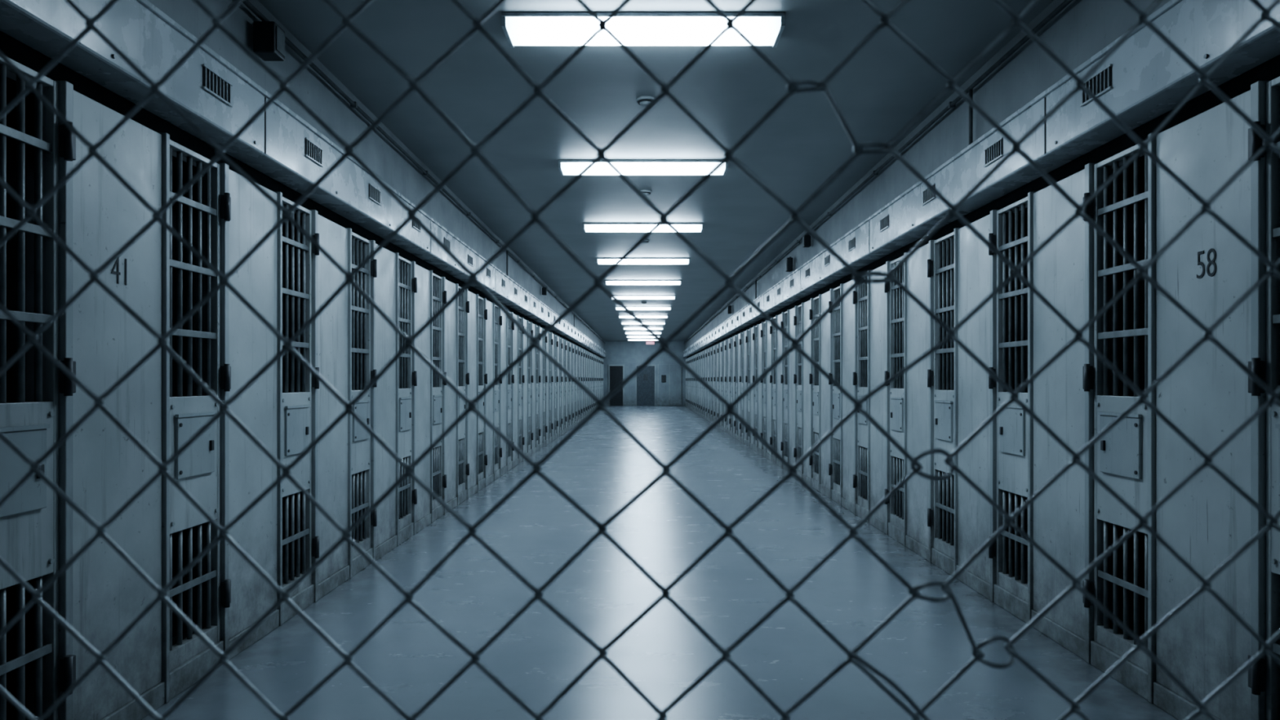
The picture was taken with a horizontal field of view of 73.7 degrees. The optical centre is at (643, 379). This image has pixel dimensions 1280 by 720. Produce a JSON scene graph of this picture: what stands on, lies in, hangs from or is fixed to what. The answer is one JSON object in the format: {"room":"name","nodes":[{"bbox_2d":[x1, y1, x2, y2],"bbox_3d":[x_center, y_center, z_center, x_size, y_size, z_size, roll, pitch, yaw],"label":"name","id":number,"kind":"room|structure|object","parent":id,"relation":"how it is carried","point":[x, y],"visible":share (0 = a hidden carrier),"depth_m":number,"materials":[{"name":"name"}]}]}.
{"room":"prison interior","nodes":[
{"label":"prison interior","id":0,"kind":"room"},
{"bbox_2d":[0,0,604,719],"bbox_3d":[-2.553,-0.335,22.000,0.795,3.570,50.000,0,0,0],"label":"wall","id":1,"kind":"structure","parent":0,"point":[384,158],"depth_m":4.92,"materials":[{"name":"paint"}]},
{"bbox_2d":[0,56,169,719],"bbox_3d":[-2.179,0.172,3.248,0.141,2.555,1.195,0,0,0],"label":"door","id":2,"kind":"structure","parent":1,"relation":"in","point":[98,466],"depth_m":3.28,"materials":[{"name":"white paint"}]},
{"bbox_2d":[111,257,126,284],"bbox_3d":[-2.148,-0.448,3.498,0.002,0.111,0.102,0,0,0],"label":"stencilled number","id":3,"kind":"object","parent":2,"relation":"attached to","point":[117,273],"visible":0.93,"depth_m":3.49,"materials":[{"name":"black paint"}]},
{"bbox_2d":[169,139,282,699],"bbox_3d":[-2.179,0.172,4.447,0.141,2.555,1.195,0,0,0],"label":"door","id":4,"kind":"structure","parent":1,"relation":"in","point":[223,469],"depth_m":4.35,"materials":[{"name":"white paint"}]},
{"bbox_2d":[253,21,284,61],"bbox_3d":[-2.066,-1.880,4.720,0.126,0.190,0.140,0,0,0],"label":"wall speaker","id":5,"kind":"object","parent":1,"relation":"attached to","point":[268,37],"visible":1,"depth_m":4.65,"materials":[{"name":"paint"}]},
{"bbox_2d":[0,0,606,357],"bbox_3d":[-2.143,-1.387,22.000,0.215,0.345,49.980,0,0,0],"label":"trim","id":6,"kind":"structure","parent":1,"relation":"attached to","point":[219,98],"depth_m":4.26,"materials":[{"name":"paint"}]},
{"bbox_2d":[282,196,351,623],"bbox_3d":[-2.179,0.172,5.647,0.141,2.555,1.195,0,0,0],"label":"door","id":7,"kind":"structure","parent":1,"relation":"in","point":[325,472],"depth_m":5.58,"materials":[{"name":"white paint"}]},
{"bbox_2d":[351,231,398,576],"bbox_3d":[-2.179,0.172,6.848,0.141,2.555,1.195,0,0,0],"label":"door","id":8,"kind":"structure","parent":1,"relation":"in","point":[378,470],"depth_m":6.75,"materials":[{"name":"white paint"}]},
{"bbox_2d":[398,255,432,545],"bbox_3d":[-2.179,0.172,8.047,0.141,2.555,1.195,0,0,0],"label":"door","id":9,"kind":"structure","parent":1,"relation":"in","point":[415,281],"depth_m":7.95,"materials":[{"name":"white paint"}]},
{"bbox_2d":[242,0,604,342],"bbox_3d":[-2.108,-1.790,22.000,0.043,0.460,49.900,0,0,0],"label":"conduit pipe","id":10,"kind":"object","parent":1,"relation":"attached to","point":[353,104],"visible":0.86,"depth_m":6.79,"materials":[{"name":"metal"}]},
{"bbox_2d":[432,272,458,521],"bbox_3d":[-2.179,0.172,9.248,0.141,2.555,1.195,0,0,0],"label":"door","id":11,"kind":"structure","parent":1,"relation":"in","point":[446,326],"depth_m":9.15,"materials":[{"name":"white paint"}]},
{"bbox_2d":[458,286,478,504],"bbox_3d":[-2.179,0.172,10.447,0.141,2.555,1.195,0,0,0],"label":"door","id":12,"kind":"structure","parent":1,"relation":"in","point":[468,300],"depth_m":10.35,"materials":[{"name":"white paint"}]},
{"bbox_2d":[478,296,494,490],"bbox_3d":[-2.179,0.172,11.648,0.141,2.555,1.195,0,0,0],"label":"door","id":13,"kind":"structure","parent":1,"relation":"in","point":[486,308],"depth_m":11.55,"materials":[{"name":"white paint"}]},
{"bbox_2d":[494,304,507,479],"bbox_3d":[-2.179,0.172,12.848,0.141,2.555,1.195,0,0,0],"label":"door","id":14,"kind":"structure","parent":1,"relation":"in","point":[500,318],"depth_m":12.77,"materials":[{"name":"white paint"}]},
{"bbox_2d":[507,311,519,471],"bbox_3d":[-2.179,0.172,14.047,0.141,2.555,1.195,0,0,0],"label":"door","id":15,"kind":"structure","parent":1,"relation":"in","point":[513,330],"depth_m":13.97,"materials":[{"name":"white paint"}]},
{"bbox_2d":[519,316,528,463],"bbox_3d":[-2.179,0.172,15.248,0.141,2.555,1.195,0,0,0],"label":"door","id":16,"kind":"structure","parent":1,"relation":"in","point":[523,340],"depth_m":15.34,"materials":[{"name":"white paint"}]},
{"bbox_2d":[528,321,536,457],"bbox_3d":[-2.179,0.172,16.448,0.141,2.555,1.195,0,0,0],"label":"door","id":17,"kind":"structure","parent":1,"relation":"in","point":[531,327],"depth_m":16.35,"materials":[{"name":"white paint"}]},
{"bbox_2d":[536,325,543,451],"bbox_3d":[-2.179,0.172,17.648,0.141,2.555,1.195,0,0,0],"label":"door","id":18,"kind":"structure","parent":1,"relation":"in","point":[540,357],"depth_m":17.77,"materials":[{"name":"white paint"}]},
{"bbox_2d":[542,286,546,295],"bbox_3d":[-2.081,-1.870,18.000,0.096,0.170,0.120,0,0,0],"label":"junction box","id":19,"kind":"object","parent":1,"relation":"attached to","point":[544,289],"visible":1,"depth_m":17.94,"materials":[{"name":"paint"}]},
{"bbox_2d":[543,328,549,446],"bbox_3d":[-2.179,0.172,18.848,0.141,2.555,1.195,0,0,0],"label":"door","id":20,"kind":"structure","parent":1,"relation":"in","point":[546,338],"depth_m":18.96,"materials":[{"name":"white paint"}]},
{"bbox_2d":[549,332,555,443],"bbox_3d":[-2.179,0.172,20.047,0.141,2.555,1.195,0,0,0],"label":"door","id":21,"kind":"structure","parent":1,"relation":"in","point":[552,336],"depth_m":19.99,"materials":[{"name":"white paint"}]},
{"bbox_2d":[555,334,559,439],"bbox_3d":[-2.179,0.172,21.247,0.141,2.555,1.195,0,0,0],"label":"door","id":22,"kind":"structure","parent":1,"relation":"in","point":[557,338],"depth_m":21.15,"materials":[{"name":"white paint"}]},
{"bbox_2d":[560,337,564,435],"bbox_3d":[-2.179,0.172,22.448,0.141,2.555,1.195,0,0,0],"label":"door","id":23,"kind":"structure","parent":1,"relation":"in","point":[562,340],"depth_m":22.59,"materials":[{"name":"white paint"}]},
{"bbox_2d":[564,339,568,432],"bbox_3d":[-2.179,0.172,23.648,0.141,2.555,1.195,0,0,0],"label":"door","id":24,"kind":"structure","parent":1,"relation":"in","point":[566,342],"depth_m":23.59,"materials":[{"name":"white paint"}]},
{"bbox_2d":[568,341,571,430],"bbox_3d":[-2.179,0.172,24.848,0.141,2.555,1.195,0,0,0],"label":"door","id":25,"kind":"structure","parent":1,"relation":"in","point":[569,342],"depth_m":24.75,"materials":[{"name":"white paint"}]},
{"bbox_2d":[571,342,574,427],"bbox_3d":[-2.179,0.172,26.047,0.141,2.555,1.195,0,0,0],"label":"door","id":26,"kind":"structure","parent":1,"relation":"in","point":[572,344],"depth_m":25.95,"materials":[{"name":"white paint"}]},
{"bbox_2d":[574,344,577,426],"bbox_3d":[-2.179,0.172,27.247,0.141,2.555,1.195,0,0,0],"label":"door","id":27,"kind":"structure","parent":1,"relation":"in","point":[575,345],"depth_m":27.15,"materials":[{"name":"white paint"}]},
{"bbox_2d":[577,346,580,423],"bbox_3d":[-2.179,0.172,28.448,0.141,2.555,1.195,0,0,0],"label":"door","id":28,"kind":"structure","parent":1,"relation":"in","point":[579,347],"depth_m":28.39,"materials":[{"name":"white paint"}]},
{"bbox_2d":[580,347,582,422],"bbox_3d":[-2.179,0.172,29.648,0.141,2.555,1.195,0,0,0],"label":"door","id":29,"kind":"structure","parent":1,"relation":"in","point":[581,348],"depth_m":29.55,"materials":[{"name":"white paint"}]},
{"bbox_2d":[582,348,585,419],"bbox_3d":[-2.179,0.172,30.848,0.141,2.555,1.195,0,0,0],"label":"door","id":30,"kind":"structure","parent":1,"relation":"in","point":[584,349],"depth_m":30.75,"materials":[{"name":"white paint"}]},
{"bbox_2d":[585,350,587,417],"bbox_3d":[-2.179,0.172,32.047,0.141,2.555,1.195,0,0,0],"label":"door","id":31,"kind":"structure","parent":1,"relation":"in","point":[586,352],"depth_m":32.34,"materials":[{"name":"white paint"}]},
{"bbox_2d":[587,351,589,414],"bbox_3d":[-2.179,0.172,33.248,0.141,2.555,1.195,0,0,0],"label":"door","id":32,"kind":"structure","parent":1,"relation":"in","point":[588,351],"depth_m":33.15,"materials":[{"name":"white paint"}]},
{"bbox_2d":[589,351,591,413],"bbox_3d":[-2.179,0.172,34.447,0.141,2.555,1.195,0,0,0],"label":"door","id":33,"kind":"structure","parent":1,"relation":"in","point":[589,352],"depth_m":34.35,"materials":[{"name":"white paint"}]},
{"bbox_2d":[591,353,593,412],"bbox_3d":[-2.179,0.172,35.648,0.141,2.555,1.195,0,0,0],"label":"door","id":34,"kind":"structure","parent":1,"relation":"in","point":[592,354],"depth_m":35.96,"materials":[{"name":"white paint"}]},
{"bbox_2d":[593,354,594,409],"bbox_3d":[-2.179,0.172,36.847,0.141,2.555,1.195,0,0,0],"label":"door","id":35,"kind":"structure","parent":1,"relation":"in","point":[593,354],"depth_m":37.15,"materials":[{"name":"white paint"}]},
{"bbox_2d":[594,355,595,408],"bbox_3d":[-2.179,0.172,38.047,0.141,2.555,1.195,0,0,0],"label":"door","id":36,"kind":"structure","parent":1,"relation":"in","point":[594,355],"depth_m":37.92,"materials":[{"name":"white paint"}]},
{"bbox_2d":[595,355,597,407],"bbox_3d":[-2.179,0.172,39.248,0.141,2.555,1.195,0,0,0],"label":"door","id":37,"kind":"structure","parent":1,"relation":"in","point":[596,355],"depth_m":39.15,"materials":[{"name":"white paint"}]},
{"bbox_2d":[597,355,599,398],"bbox_3d":[-2.179,0.172,40.447,0.141,2.555,1.195,0,0,0],"label":"door","id":38,"kind":"structure","parent":1,"relation":"in","point":[597,356],"depth_m":40.68,"materials":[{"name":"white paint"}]},
{"bbox_2d":[599,357,599,398],"bbox_3d":[-2.179,0.172,41.648,0.141,2.555,1.195,0,0,0],"label":"door","id":39,"kind":"structure","parent":1,"relation":"in","point":[599,357],"depth_m":42.01,"materials":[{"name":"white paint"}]},
{"bbox_2d":[600,357,601,399],"bbox_3d":[-2.179,0.172,42.847,0.141,2.555,1.195,0,0,0],"label":"door","id":40,"kind":"structure","parent":1,"relation":"in","point":[600,357],"depth_m":43.08,"materials":[{"name":"white paint"}]},
{"bbox_2d":[601,358,602,398],"bbox_3d":[-2.179,0.172,44.047,0.141,2.555,1.195,0,0,0],"label":"door","id":41,"kind":"structure","parent":1,"relation":"in","point":[602,358],"depth_m":44.51,"materials":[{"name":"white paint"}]},
{"bbox_2d":[602,358,603,398],"bbox_3d":[-2.179,0.172,45.248,0.141,2.555,1.195,0,0,0],"label":"door","id":42,"kind":"structure","parent":1,"relation":"in","point":[602,358],"depth_m":45.15,"materials":[{"name":"white paint"}]},
{"bbox_2d":[25,405,1177,719],"bbox_3d":[0.075,1.550,22.000,6.350,0.200,50.400,0,0,0],"label":"floor","id":43,"kind":"structure","parent":0,"point":[473,595],"depth_m":5.11,"materials":[{"name":"concrete"}]},
{"bbox_2d":[0,0,1279,719],"bbox_3d":[0.043,-0.335,0.500,4.155,3.570,0.120,0,0,0],"label":"fence","id":44,"kind":"object","parent":43,"relation":"on","point":[33,338],"visible":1,"depth_m":0.50,"materials":[{"name":"metal"}]},
{"bbox_2d":[602,341,687,405],"bbox_3d":[0.070,-0.335,47.100,6.040,3.570,0.200,0,0,0],"label":"wall","id":45,"kind":"structure","parent":0,"point":[629,354],"depth_m":47.00,"materials":[{"name":"paint"}]},
{"bbox_2d":[608,364,624,405],"bbox_3d":[-1.485,0.315,46.944,0.870,2.270,0.107,0,0,0],"label":"door","id":46,"kind":"structure","parent":45,"relation":"in","point":[615,372],"depth_m":46.95,"materials":[{"name":"paint"}]},
{"bbox_2d":[635,364,655,405],"bbox_3d":[0.130,0.315,46.944,1.120,2.270,0.107,0,0,0],"label":"door","id":47,"kind":"structure","parent":45,"relation":"in","point":[645,380],"depth_m":46.95,"materials":[{"name":"grey paint"}]},
{"bbox_2d":[657,364,681,405],"bbox_3d":[1.450,0.290,46.953,1.300,2.280,0.087,0,0,0],"label":"door","id":48,"kind":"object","parent":45,"relation":"attached to","point":[669,375],"visible":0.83,"depth_m":46.95,"materials":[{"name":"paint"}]},
{"bbox_2d":[257,0,1053,341],"bbox_3d":[0.075,-2.220,22.000,6.350,0.200,50.400,0,0,0],"label":"ceiling","id":49,"kind":"structure","parent":0,"point":[886,84],"depth_m":6.68,"materials":[{"name":"paint"}]},
{"bbox_2d":[627,338,656,340],"bbox_3d":[0.000,-2.080,44.690,1.640,0.080,0.340,0,0,0],"label":"ceiling lamp","id":50,"kind":"object","parent":49,"relation":"attached to","point":[628,339],"visible":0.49,"depth_m":44.53,"materials":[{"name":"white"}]},
{"bbox_2d":[501,12,785,48],"bbox_3d":[0.000,-2.080,5.090,1.640,0.080,0.340,0,0,0],"label":"ceiling lamp","id":51,"kind":"object","parent":49,"relation":"attached to","point":[520,28],"visible":1,"depth_m":4.96,"materials":[{"name":"white plastic"}]},
{"bbox_2d":[558,160,728,175],"bbox_3d":[0.000,-2.080,8.390,1.640,0.080,0.340,0,0,0],"label":"ceiling lamp","id":52,"kind":"object","parent":49,"relation":"attached to","point":[566,167],"visible":0.92,"depth_m":8.25,"materials":[{"name":"white plastic"}]},
{"bbox_2d":[582,222,703,232],"bbox_3d":[0.000,-2.080,11.690,1.640,0.080,0.340,0,0,0],"label":"ceiling lamp","id":53,"kind":"object","parent":49,"relation":"attached to","point":[587,227],"visible":1,"depth_m":11.54,"materials":[{"name":"white plastic"}]},
{"bbox_2d":[595,257,690,264],"bbox_3d":[0.000,-2.080,14.990,1.640,0.080,0.340,0,0,0],"label":"ceiling lamp","id":54,"kind":"object","parent":49,"relation":"attached to","point":[598,260],"visible":1,"depth_m":14.83,"materials":[{"name":"white plastic"}]},
{"bbox_2d":[604,280,681,284],"bbox_3d":[0.000,-2.080,18.290,1.640,0.080,0.340,0,0,0],"label":"ceiling lamp","id":55,"kind":"object","parent":49,"relation":"attached to","point":[606,282],"visible":1,"depth_m":18.13,"materials":[{"name":"white plastic"}]},
{"bbox_2d":[610,295,675,299],"bbox_3d":[0.000,-2.080,21.590,1.640,0.080,0.340,0,0,0],"label":"ceiling lamp","id":56,"kind":"object","parent":49,"relation":"attached to","point":[620,297],"visible":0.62,"depth_m":21.43,"materials":[{"name":"white plastic"}]},
{"bbox_2d":[614,306,671,310],"bbox_3d":[0.000,-2.080,24.890,1.640,0.080,0.340,0,0,0],"label":"ceiling lamp","id":57,"kind":"object","parent":49,"relation":"attached to","point":[616,308],"visible":1,"depth_m":24.73,"materials":[{"name":"white plastic"}]},
{"bbox_2d":[617,315,668,318],"bbox_3d":[0.000,-2.080,28.190,1.640,0.080,0.340,0,0,0],"label":"ceiling lamp","id":58,"kind":"object","parent":49,"relation":"attached to","point":[619,316],"visible":1,"depth_m":28.03,"materials":[{"name":"white plastic"}]},
{"bbox_2d":[621,321,665,324],"bbox_3d":[0.000,-2.080,31.490,1.640,0.080,0.340,0,0,0],"label":"ceiling lamp","id":59,"kind":"object","parent":49,"relation":"attached to","point":[622,322],"visible":0.94,"depth_m":31.34,"materials":[{"name":"white plastic"}]},
{"bbox_2d":[622,327,663,329],"bbox_3d":[0.000,-2.080,34.790,1.640,0.080,0.340,0,0,0],"label":"ceiling lamp","id":60,"kind":"object","parent":49,"relation":"attached to","point":[624,328],"visible":1,"depth_m":34.64,"materials":[{"name":"white plastic"}]},
{"bbox_2d":[626,335,660,337],"bbox_3d":[0.000,-2.080,41.390,1.640,0.080,0.340,0,0,0],"label":"ceiling lamp","id":61,"kind":"object","parent":49,"relation":"attached to","point":[627,336],"visible":0.88,"depth_m":41.23,"materials":[{"name":"white plastic"}]},
{"bbox_2d":[624,332,662,333],"bbox_3d":[0.000,-2.080,38.090,1.640,0.080,0.340,0,0,0],"label":"ceiling lamp","id":62,"kind":"object","parent":49,"relation":"attached to","point":[624,332],"visible":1,"depth_m":37.93,"materials":[{"name":"white plastic"}]},
{"bbox_2d":[635,95,654,106],"bbox_3d":[0.020,-2.095,6.450,0.150,0.050,0.150,0,0,0],"label":"smoke detector","id":63,"kind":"object","parent":49,"relation":"attached to","point":[644,100],"visible":0.72,"depth_m":6.40,"materials":[{"name":"plastic"}]},
{"bbox_2d":[640,189,651,195],"bbox_3d":[0.020,-2.095,9.600,0.150,0.050,0.150,0,0,0],"label":"smoke detector","id":64,"kind":"object","parent":49,"relation":"attached to","point":[645,192],"visible":0.61,"depth_m":9.55,"materials":[{"name":"plastic"}]},
{"bbox_2d":[642,240,649,244],"bbox_3d":[0.020,-2.095,13.000,0.150,0.050,0.150,0,0,0],"label":"smoke detector","id":65,"kind":"object","parent":49,"relation":"attached to","point":[645,242],"visible":0.65,"depth_m":12.96,"materials":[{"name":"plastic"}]},
{"bbox_2d":[645,337,654,344],"bbox_3d":[0.350,-1.945,43.030,0.460,0.350,0.070,0,0,0],"label":"exit sign","id":66,"kind":"object","parent":49,"relation":"hanging from","point":[650,342],"visible":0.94,"depth_m":43.00,"materials":[{"name":"white"}]},
{"bbox_2d":[684,0,1279,637],"bbox_3d":[2.692,-0.335,22.000,0.795,3.570,50.000,0,0,0],"label":"wall","id":67,"kind":"structure","parent":0,"point":[1082,28],"depth_m":5.09,"materials":[{"name":"paint"}]},
{"bbox_2d":[685,359,686,406],"bbox_3d":[2.319,0.172,45.248,0.141,2.555,1.195,0,0,0],"label":"door","id":68,"kind":"structure","parent":67,"relation":"in","point":[686,359],"depth_m":45.59,"materials":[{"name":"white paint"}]},
{"bbox_2d":[686,358,688,408],"bbox_3d":[2.319,0.172,44.047,0.141,2.555,1.195,0,0,0],"label":"door","id":69,"kind":"structure","parent":67,"relation":"in","point":[686,358],"depth_m":43.95,"materials":[{"name":"white paint"}]},
{"bbox_2d":[688,357,688,408],"bbox_3d":[2.319,0.172,42.847,0.141,2.555,1.195,0,0,0],"label":"door","id":70,"kind":"structure","parent":67,"relation":"in","point":[688,357],"depth_m":43.14,"materials":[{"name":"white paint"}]},
{"bbox_2d":[688,356,690,409],"bbox_3d":[2.319,0.172,41.648,0.141,2.555,1.195,0,0,0],"label":"door","id":71,"kind":"structure","parent":67,"relation":"in","point":[690,357],"depth_m":41.55,"materials":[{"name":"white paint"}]},
{"bbox_2d":[690,355,692,410],"bbox_3d":[2.319,0.172,40.447,0.141,2.555,1.195,0,0,0],"label":"door","id":72,"kind":"structure","parent":67,"relation":"in","point":[691,356],"depth_m":40.33,"materials":[{"name":"white paint"}]},
{"bbox_2d":[692,355,693,410],"bbox_3d":[2.319,0.172,39.248,0.141,2.555,1.195,0,0,0],"label":"door","id":73,"kind":"structure","parent":67,"relation":"in","point":[692,356],"depth_m":39.56,"materials":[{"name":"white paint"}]},
{"bbox_2d":[693,355,694,412],"bbox_3d":[2.319,0.172,38.047,0.141,2.555,1.195,0,0,0],"label":"door","id":74,"kind":"structure","parent":67,"relation":"in","point":[693,355],"depth_m":38.30,"materials":[{"name":"white paint"}]},
{"bbox_2d":[694,354,697,413],"bbox_3d":[2.319,0.172,36.847,0.141,2.555,1.195,0,0,0],"label":"door","id":75,"kind":"structure","parent":67,"relation":"in","point":[695,355],"depth_m":37.11,"materials":[{"name":"white paint"}]},
{"bbox_2d":[697,353,698,414],"bbox_3d":[2.319,0.172,35.648,0.141,2.555,1.195,0,0,0],"label":"door","id":76,"kind":"structure","parent":67,"relation":"in","point":[697,353],"depth_m":35.54,"materials":[{"name":"white paint"}]},
{"bbox_2d":[698,351,700,415],"bbox_3d":[2.319,0.172,34.447,0.141,2.555,1.195,0,0,0],"label":"door","id":77,"kind":"structure","parent":67,"relation":"in","point":[700,352],"depth_m":34.35,"materials":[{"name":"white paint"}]},
{"bbox_2d":[700,351,702,417],"bbox_3d":[2.319,0.172,33.248,0.141,2.555,1.195,0,0,0],"label":"door","id":78,"kind":"structure","parent":67,"relation":"in","point":[701,353],"depth_m":33.48,"materials":[{"name":"white paint"}]},
{"bbox_2d":[702,350,705,418],"bbox_3d":[2.319,0.172,32.047,0.141,2.555,1.195,0,0,0],"label":"door","id":79,"kind":"structure","parent":67,"relation":"in","point":[704,351],"depth_m":31.95,"materials":[{"name":"white paint"}]},
{"bbox_2d":[705,348,707,420],"bbox_3d":[2.319,0.172,30.848,0.141,2.555,1.195,0,0,0],"label":"door","id":80,"kind":"structure","parent":67,"relation":"in","point":[706,349],"depth_m":30.75,"materials":[{"name":"white paint"}]},
{"bbox_2d":[707,347,710,422],"bbox_3d":[2.319,0.172,29.648,0.141,2.555,1.195,0,0,0],"label":"door","id":81,"kind":"structure","parent":67,"relation":"in","point":[708,348],"depth_m":29.55,"materials":[{"name":"white paint"}]},
{"bbox_2d":[710,346,712,423],"bbox_3d":[2.319,0.172,28.448,0.141,2.555,1.195,0,0,0],"label":"door","id":82,"kind":"structure","parent":67,"relation":"in","point":[711,348],"depth_m":28.66,"materials":[{"name":"white paint"}]},
{"bbox_2d":[712,344,715,422],"bbox_3d":[2.319,0.172,27.247,0.141,2.555,1.195,0,0,0],"label":"door","id":83,"kind":"structure","parent":67,"relation":"in","point":[713,346],"depth_m":27.68,"materials":[{"name":"white paint"}]},
{"bbox_2d":[715,342,719,427],"bbox_3d":[2.319,0.172,26.047,0.141,2.555,1.195,0,0,0],"label":"door","id":84,"kind":"structure","parent":67,"relation":"in","point":[717,344],"depth_m":25.95,"materials":[{"name":"white paint"}]},
{"bbox_2d":[719,341,723,430],"bbox_3d":[2.319,0.172,24.848,0.141,2.555,1.195,0,0,0],"label":"door","id":85,"kind":"structure","parent":67,"relation":"in","point":[721,344],"depth_m":25.06,"materials":[{"name":"white paint"}]},
{"bbox_2d":[723,339,727,432],"bbox_3d":[2.319,0.172,23.648,0.141,2.555,1.195,0,0,0],"label":"door","id":86,"kind":"structure","parent":67,"relation":"in","point":[725,342],"depth_m":23.82,"materials":[{"name":"white paint"}]},
{"bbox_2d":[727,305,731,313],"bbox_3d":[2.221,-1.810,22.000,0.096,0.220,0.140,0,0,0],"label":"junction box","id":87,"kind":"object","parent":67,"relation":"attached to","point":[729,307],"visible":1,"depth_m":21.93,"materials":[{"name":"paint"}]},
{"bbox_2d":[727,337,732,435],"bbox_3d":[2.319,0.172,22.448,0.141,2.555,1.195,0,0,0],"label":"door","id":88,"kind":"structure","parent":67,"relation":"in","point":[729,340],"depth_m":22.35,"materials":[{"name":"white paint"}]},
{"bbox_2d":[732,334,737,439],"bbox_3d":[2.319,0.172,21.247,0.141,2.555,1.195,0,0,0],"label":"door","id":89,"kind":"structure","parent":67,"relation":"in","point":[734,338],"depth_m":21.15,"materials":[{"name":"white paint"}]},
{"bbox_2d":[737,332,742,442],"bbox_3d":[2.319,0.172,20.047,0.141,2.555,1.195,0,0,0],"label":"door","id":90,"kind":"structure","parent":67,"relation":"in","point":[740,336],"depth_m":20.20,"materials":[{"name":"white paint"}]},
{"bbox_2d":[742,328,749,446],"bbox_3d":[2.319,0.172,18.848,0.141,2.555,1.195,0,0,0],"label":"door","id":91,"kind":"structure","parent":67,"relation":"in","point":[745,334],"depth_m":18.78,"materials":[{"name":"white paint"}]},
{"bbox_2d":[749,325,756,451],"bbox_3d":[2.319,0.172,17.648,0.141,2.555,1.195,0,0,0],"label":"door","id":92,"kind":"structure","parent":67,"relation":"in","point":[753,331],"depth_m":17.80,"materials":[{"name":"white paint"}]},
{"bbox_2d":[756,321,765,457],"bbox_3d":[2.319,0.172,16.448,0.141,2.555,1.195,0,0,0],"label":"door","id":93,"kind":"structure","parent":67,"relation":"in","point":[761,328],"depth_m":16.57,"materials":[{"name":"white paint"}]},
{"bbox_2d":[765,316,775,463],"bbox_3d":[2.319,0.172,15.248,0.141,2.555,1.195,0,0,0],"label":"door","id":94,"kind":"structure","parent":67,"relation":"in","point":[770,329],"depth_m":15.18,"materials":[{"name":"white paint"}]},
{"bbox_2d":[775,311,787,471],"bbox_3d":[2.319,0.172,14.047,0.141,2.555,1.195,0,0,0],"label":"door","id":95,"kind":"structure","parent":67,"relation":"in","point":[781,342],"depth_m":13.95,"materials":[{"name":"white paint"}]},
{"bbox_2d":[785,256,792,271],"bbox_3d":[2.221,-1.760,13.000,0.096,0.220,0.140,0,0,0],"label":"junction box","id":96,"kind":"object","parent":67,"relation":"attached to","point":[788,261],"visible":1,"depth_m":12.93,"materials":[{"name":"paint"}]},
{"bbox_2d":[787,304,801,477],"bbox_3d":[2.319,0.172,12.848,0.141,2.555,1.195,0,0,0],"label":"door","id":97,"kind":"structure","parent":67,"relation":"in","point":[794,314],"depth_m":12.75,"materials":[{"name":"white paint"}]},
{"bbox_2d":[802,234,810,247],"bbox_3d":[2.221,-1.890,11.600,0.096,0.170,0.120,0,0,0],"label":"junction box","id":98,"kind":"object","parent":67,"relation":"attached to","point":[806,238],"visible":1,"depth_m":11.54,"materials":[{"name":"paint"}]},
{"bbox_2d":[801,296,818,490],"bbox_3d":[2.319,0.172,11.648,0.141,2.555,1.195,0,0,0],"label":"door","id":99,"kind":"structure","parent":67,"relation":"in","point":[810,308],"depth_m":11.71,"materials":[{"name":"white paint"}]},
{"bbox_2d":[818,285,839,504],"bbox_3d":[2.319,0.172,10.447,0.141,2.555,1.195,0,0,0],"label":"door","id":100,"kind":"structure","parent":67,"relation":"in","point":[829,326],"depth_m":10.52,"materials":[{"name":"white paint"}]},
{"bbox_2d":[840,275,867,521],"bbox_3d":[2.319,0.172,9.248,0.141,2.555,1.195,0,0,0],"label":"door","id":101,"kind":"structure","parent":67,"relation":"in","point":[854,307],"depth_m":9.30,"materials":[{"name":"white paint"}]},
{"bbox_2d":[684,0,1072,342],"bbox_3d":[2.248,-1.790,22.000,0.043,0.460,49.900,0,0,0],"label":"conduit pipe","id":102,"kind":"object","parent":67,"relation":"attached to","point":[952,104],"visible":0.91,"depth_m":6.10,"materials":[{"name":"metal"}]},
{"bbox_2d":[867,255,903,544],"bbox_3d":[2.319,0.172,8.047,0.141,2.555,1.195,0,0,0],"label":"door","id":103,"kind":"structure","parent":67,"relation":"in","point":[885,300],"depth_m":7.98,"materials":[{"name":"white paint"}]},
{"bbox_2d":[903,231,954,575],"bbox_3d":[2.319,0.172,6.848,0.141,2.555,1.195,0,0,0],"label":"door","id":104,"kind":"structure","parent":67,"relation":"in","point":[928,407],"depth_m":6.85,"materials":[{"name":"white paint"}]},
{"bbox_2d":[682,0,1279,357],"bbox_3d":[2.277,-1.387,22.000,0.225,0.345,49.980,0,0,0],"label":"trim","id":105,"kind":"structure","parent":67,"relation":"attached to","point":[1144,79],"depth_m":4.42,"materials":[{"name":"paint"}]},
{"bbox_2d":[954,196,1027,623],"bbox_3d":[2.319,0.172,5.647,0.141,2.555,1.195,0,0,0],"label":"door","id":106,"kind":"structure","parent":67,"relation":"in","point":[996,460],"depth_m":5.58,"materials":[{"name":"white paint"}]},
{"bbox_2d":[1027,140,1147,699],"bbox_3d":[2.319,0.172,4.447,0.141,2.555,1.195,0,0,0],"label":"door","id":107,"kind":"structure","parent":67,"relation":"in","point":[1072,520],"depth_m":4.35,"materials":[{"name":"white paint"}]},
{"bbox_2d":[1147,76,1279,719],"bbox_3d":[2.319,0.172,3.248,0.141,2.555,1.195,0,0,0],"label":"door","id":108,"kind":"structure","parent":67,"relation":"in","point":[1208,396],"depth_m":3.44,"materials":[{"name":"white paint"}]},
{"bbox_2d":[1196,248,1216,278],"bbox_3d":[2.288,-0.472,3.469,0.002,0.112,0.119,0,0,0],"label":"stencilled number","id":109,"kind":"object","parent":108,"relation":"attached to","point":[1212,250],"visible":1,"depth_m":3.45,"materials":[{"name":"black paint"}]}
]}

